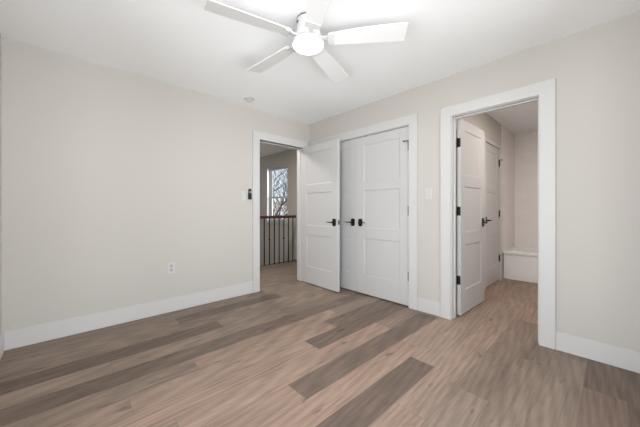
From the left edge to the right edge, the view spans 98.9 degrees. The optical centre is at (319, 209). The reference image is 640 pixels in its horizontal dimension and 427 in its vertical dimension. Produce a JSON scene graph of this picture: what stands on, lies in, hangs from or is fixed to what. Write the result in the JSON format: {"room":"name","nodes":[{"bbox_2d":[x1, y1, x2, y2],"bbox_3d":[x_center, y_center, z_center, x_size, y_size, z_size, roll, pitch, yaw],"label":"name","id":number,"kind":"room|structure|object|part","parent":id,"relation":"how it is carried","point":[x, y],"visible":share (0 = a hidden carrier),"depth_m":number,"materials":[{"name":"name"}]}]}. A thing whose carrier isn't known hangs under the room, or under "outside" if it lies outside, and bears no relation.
{"room":"empty bedroom","nodes":[
{"label":"empty bedroom","id":0,"kind":"room"},
{"bbox_2d":[0,34,1,333],"bbox_3d":[-1.327,-0.120,0.829,0.115,2.440,3.695,0,0,-43],"label":"wall","id":1,"kind":"structure","parent":0,"point":[0,34],"depth_m":2.09,"materials":[{"name":"grey paint"}]},
{"bbox_2d":[0,332,3,359],"bbox_3d":[-1.235,1.024,0.826,0.015,0.152,3.565,0,0,-43],"label":"baseboard","id":2,"kind":"structure","parent":1,"relation":"attached to","point":[2,333],"depth_m":2.06,"materials":[{"name":"grey paint"}]},
{"bbox_2d":[2,37,308,330],"bbox_3d":[-1.317,-0.120,3.298,3.287,2.440,0.115,0,0,-43],"label":"wall","id":3,"kind":"structure","parent":0,"point":[111,177],"depth_m":2.59,"materials":[{"name":"grey paint"}]},
{"bbox_2d":[2,281,252,350],"bbox_3d":[-1.678,1.024,2.868,2.171,0.152,0.015,0,0,-43],"label":"baseboard","id":4,"kind":"structure","parent":3,"relation":"attached to","point":[24,336],"depth_m":2.59,"materials":[{"name":"grey paint"}]},
{"bbox_2d":[167,262,174,273],"bbox_3d":[-1.599,0.630,2.947,0.074,0.120,0.009,0,0,-43],"label":"wall outlet","id":5,"kind":"object","parent":3,"relation":"attached to","point":[170,266],"visible":1,"depth_m":2.94,"materials":[{"name":"grey plastic"}]},
{"bbox_2d":[240,191,245,199],"bbox_3d":[-0.987,-0.175,3.522,0.074,0.120,0.010,0,0,-43],"label":"light switch","id":6,"kind":"object","parent":3,"relation":"attached to","point":[242,193],"visible":1,"depth_m":3.52,"materials":[{"name":"grey plastic"}]},
{"bbox_2d":[248,189,251,198],"bbox_3d":[-0.917,-0.199,3.579,0.042,0.138,0.026,0,0,-43],"label":"remote","id":7,"kind":"object","parent":3,"relation":"attached to","point":[249,190],"visible":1,"depth_m":3.57,"materials":[{"name":"black plastic"}]},
{"bbox_2d":[260,149,296,264],"bbox_3d":[-0.638,1.280,6.229,0.150,5.240,3.450,0,0,-43],"label":"wall","id":8,"kind":"structure","parent":0,"point":[289,156],"depth_m":6.42,"materials":[{"name":"grey paint"}]},
{"bbox_2d":[265,163,287,224],"bbox_3d":[-0.986,-0.354,6.568,0.170,1.392,0.920,0,0,-43],"label":"window","id":9,"kind":"structure","parent":8,"relation":"attached to","point":[270,170],"depth_m":6.86,"materials":[{"name":"grey paint"}]},
{"bbox_3d":[-0.951,-0.018,6.600,0.014,0.585,0.770,0,0,-43],"label":"sash","id":10,"kind":"part","parent":9,"relation":"part of","materials":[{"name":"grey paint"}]},
{"bbox_3d":[-0.940,-0.637,6.611,0.014,0.735,0.770,0,0,-43],"label":"sash","id":11,"kind":"part","parent":9,"relation":"part of","materials":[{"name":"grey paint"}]},
{"bbox_2d":[0,260,639,426],"bbox_3d":[0.583,1.225,3.443,6.492,0.250,5.120,0,0,-43],"label":"floor","id":12,"kind":"structure","parent":0,"point":[291,352],"depth_m":1.87,"materials":[{"name":"brown wood"}]},
{"bbox_2d":[260,215,295,265],"bbox_3d":[-1.257,0.612,5.172,2.000,0.974,0.072,0,0,-43],"label":"stair railing","id":13,"kind":"object","parent":12,"relation":"on","point":[281,216],"visible":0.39,"depth_m":5.57,"materials":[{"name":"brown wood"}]},
{"bbox_3d":[-1.257,0.151,5.172,2.000,0.053,0.072,0,0,-43],"label":"handrail","id":14,"kind":"part","parent":13,"relation":"part of","materials":[{"name":"brown wood"}]},
{"bbox_2d":[503,246,537,282],"bbox_3d":[3.719,0.877,4.090,0.759,0.445,1.502,0,0,-43],"label":"bathtub","id":15,"kind":"object","parent":12,"relation":"on","point":[520,263],"visible":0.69,"depth_m":4.23,"materials":[{"name":"white ceramic"}]},
{"bbox_2d":[0,0,639,156],"bbox_3d":[-0.120,-1.390,4.179,6.467,0.100,7.145,0,0,-43],"label":"ceiling","id":16,"kind":"structure","parent":0,"point":[179,43],"depth_m":2.19,"materials":[{"name":"white paint"}]},
{"bbox_2d":[244,97,253,101],"bbox_3d":[-0.859,-1.323,3.321,0.124,0.035,0.124,0,0,-43],"label":"smoke detector","id":17,"kind":"object","parent":16,"relation":"attached to","point":[248,99],"visible":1,"depth_m":3.29,"materials":[{"name":"grey plastic"}]},
{"bbox_2d":[204,0,407,82],"bbox_3d":[-0.115,-1.236,1.942,1.308,0.208,1.273,0,0,-43],"label":"ceiling fan","id":18,"kind":"object","parent":16,"relation":"hanging from","point":[308,40],"visible":1,"depth_m":1.85,"materials":[{"name":"white painted metal"},{"name":"white plastic"},{"name":"frosted glass"}]},
{"bbox_3d":[-0.443,-1.194,1.725,0.518,0.007,0.147,0,12,-30],"label":"blade","id":19,"kind":"part","parent":18,"relation":"part of","materials":[{"name":"white plastic"}]},
{"bbox_3d":[-0.382,-1.194,2.202,0.518,0.007,0.147,0,12,42],"label":"blade","id":20,"kind":"part","parent":18,"relation":"part of","materials":[{"name":"white"}]},
{"bbox_3d":[-0.201,-1.189,1.851,0.097,0.021,0.095,0,12,-30],"label":"blade arm","id":21,"kind":"part","parent":18,"relation":"part of","materials":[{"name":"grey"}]},
{"bbox_3d":[-0.187,-1.189,2.011,0.097,0.021,0.095,0,12,42],"label":"blade arm","id":22,"kind":"part","parent":18,"relation":"part of","materials":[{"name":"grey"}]},
{"bbox_2d":[293,36,322,54],"bbox_3d":[-0.084,-1.142,1.922,0.212,0.020,0.212,0,0,-43],"label":"diffuser","id":23,"kind":"object","parent":18,"relation":"attached to","point":[306,45],"depth_m":1.89,"materials":[{"name":"white glass"}]},
{"bbox_3d":[-0.053,-1.189,1.789,0.095,0.021,0.097,12,-3,-12],"label":"blade arm","id":24,"kind":"part","parent":18,"relation":"part of","materials":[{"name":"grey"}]},
{"bbox_3d":[-0.007,-1.194,1.520,0.147,0.007,0.518,12,-3,-12],"label":"blade","id":25,"kind":"part","parent":18,"relation":"part of","materials":[{"name":"white"}]},
{"bbox_3d":[0.052,-1.189,1.910,0.097,0.021,0.095,0,-12,6],"label":"blade arm","id":26,"kind":"part","parent":18,"relation":"part of","materials":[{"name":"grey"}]},
{"bbox_3d":[0.091,-1.194,2.292,0.147,0.007,0.518,-13,-5,23],"label":"blade","id":27,"kind":"part","parent":18,"relation":"part of","materials":[{"name":"white"}]},
{"bbox_3d":[0.322,-1.194,1.870,0.518,0.007,0.147,0,-12,6],"label":"blade","id":28,"kind":"part","parent":18,"relation":"part of","materials":[{"name":"white plastic"}]},
{"bbox_2d":[302,138,339,291],"bbox_3d":[-0.008,0.077,3.898,0.151,2.022,0.792,0,0,-42],"label":"door","id":29,"kind":"structure","parent":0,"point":[321,161],"depth_m":3.85,"materials":[{"name":"grey paint"}]},
{"bbox_2d":[309,10,639,351],"bbox_3d":[1.104,-0.120,3.041,0.115,2.440,3.580,0,0,-43],"label":"wall","id":30,"kind":"structure","parent":0,"point":[596,69],"depth_m":2.05,"materials":[{"name":"grey paint"}]},
{"bbox_2d":[252,113,417,309],"bbox_3d":[0.085,0.025,3.394,1.116,2.151,1.934,0,0,-43],"label":"door frame","id":31,"kind":"structure","parent":30,"relation":"attached to","point":[411,120],"depth_m":3.62,"materials":[{"name":"grey paint"}]},
{"bbox_2d":[340,139,356,291],"bbox_3d":[0.217,0.072,3.887,0.093,2.027,0.756,0,0,-43],"label":"door","id":32,"kind":"structure","parent":30,"relation":"in","point":[348,149],"depth_m":3.73,"materials":[{"name":"grey paint"}]},
{"bbox_2d":[357,126,408,305],"bbox_3d":[0.737,0.072,3.335,0.093,2.027,0.756,0,0,-43],"label":"door","id":33,"kind":"structure","parent":30,"relation":"in","point":[382,158],"depth_m":3.33,"materials":[{"name":"grey paint"}]},
{"bbox_2d":[425,188,431,199],"bbox_3d":[1.149,-0.165,2.902,0.010,0.120,0.074,0,0,-43],"label":"light switch","id":34,"kind":"object","parent":30,"relation":"attached to","point":[428,191],"visible":1,"depth_m":2.90,"materials":[{"name":"grey plastic"}]},
{"bbox_2d":[440,78,555,349],"bbox_3d":[1.591,0.035,2.525,0.151,2.131,0.898,0,0,-43],"label":"door frame","id":35,"kind":"structure","parent":30,"relation":"attached to","point":[544,92],"depth_m":2.24,"materials":[{"name":"grey paint"}]},
{"bbox_2d":[417,297,639,372],"bbox_3d":[1.675,1.029,2.341,0.015,0.142,1.779,0,0,-43],"label":"baseboard","id":36,"kind":"structure","parent":30,"relation":"attached to","point":[616,356],"depth_m":2.00,"materials":[{"name":"grey paint"}]},
{"bbox_2d":[456,113,503,294],"bbox_3d":[2.975,-0.120,3.389,3.085,2.440,1.750,0,0,-43],"label":"wall","id":37,"kind":"structure","parent":0,"point":[492,129],"depth_m":3.88,"materials":[{"name":"grey paint"}]},
{"bbox_2d":[456,118,487,315],"bbox_3d":[1.675,0.077,3.038,0.758,2.022,0.151,0,0,-42],"label":"door","id":38,"kind":"structure","parent":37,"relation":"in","point":[471,222],"depth_m":2.98,"materials":[{"name":"grey paint"}]},
{"bbox_2d":[456,270,502,308],"bbox_3d":[2.121,1.029,3.618,2.095,0.142,0.015,0,0,-43],"label":"baseboard","id":39,"kind":"structure","parent":37,"relation":"attached to","point":[501,270],"depth_m":4.28,"materials":[{"name":"grey paint"}]},
{"bbox_2d":[484,137,500,290],"bbox_3d":[2.516,0.058,3.989,0.840,2.085,0.016,0,0,-43],"label":"door frame","id":40,"kind":"structure","parent":37,"relation":"attached to","point":[487,140],"depth_m":3.76,"materials":[{"name":"grey paint"}]},
{"bbox_2d":[486,142,501,286],"bbox_3d":[2.540,0.077,4.010,0.779,2.022,0.093,0,0,-43],"label":"door","id":41,"kind":"structure","parent":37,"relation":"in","point":[492,153],"depth_m":4.04,"materials":[{"name":"grey paint"}]},
{"bbox_2d":[502,125,537,253],"bbox_3d":[3.781,-0.120,4.069,0.940,2.440,1.635,0,0,-43],"label":"tub surround","id":42,"kind":"object","parent":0,"point":[519,151],"visible":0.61,"depth_m":4.73,"materials":[{"name":"tile"}]},
{"label":"outside","id":43,"kind":"structure","parent":0,"visible":0},
{"bbox_3d":[0.465,4.275,25.508,150.000,0.250,150.000,0,0,-43],"label":"ground","id":44,"kind":"structure","parent":43,"visible":0},
{"bbox_2d":[273,169,287,218],"bbox_3d":[-2.424,0.089,13.960,4.607,8.146,6.700,0,0,22],"label":"bare tree","id":45,"kind":"object","parent":44,"relation":"on","point":[285,184],"visible":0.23,"depth_m":13.87,"materials":[{"name":"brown plant"}]},
{"bbox_2d":[273,168,287,213],"bbox_3d":[-2.333,-1.498,25.449,8.238,11.343,7.146,0,0,44],"label":"bare tree","id":46,"kind":"object","parent":44,"relation":"on","point":[276,181],"visible":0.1,"depth_m":25.65,"materials":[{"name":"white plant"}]},
{"bbox_2d":[273,177,287,218],"bbox_3d":[-2.341,0.360,18.199,5.863,7.629,5.995,0,0,3],"label":"autumn tree","id":47,"kind":"object","parent":44,"relation":"on","point":[278,205],"visible":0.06,"depth_m":17.51,"materials":[{"name":"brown plant"}]}
]}

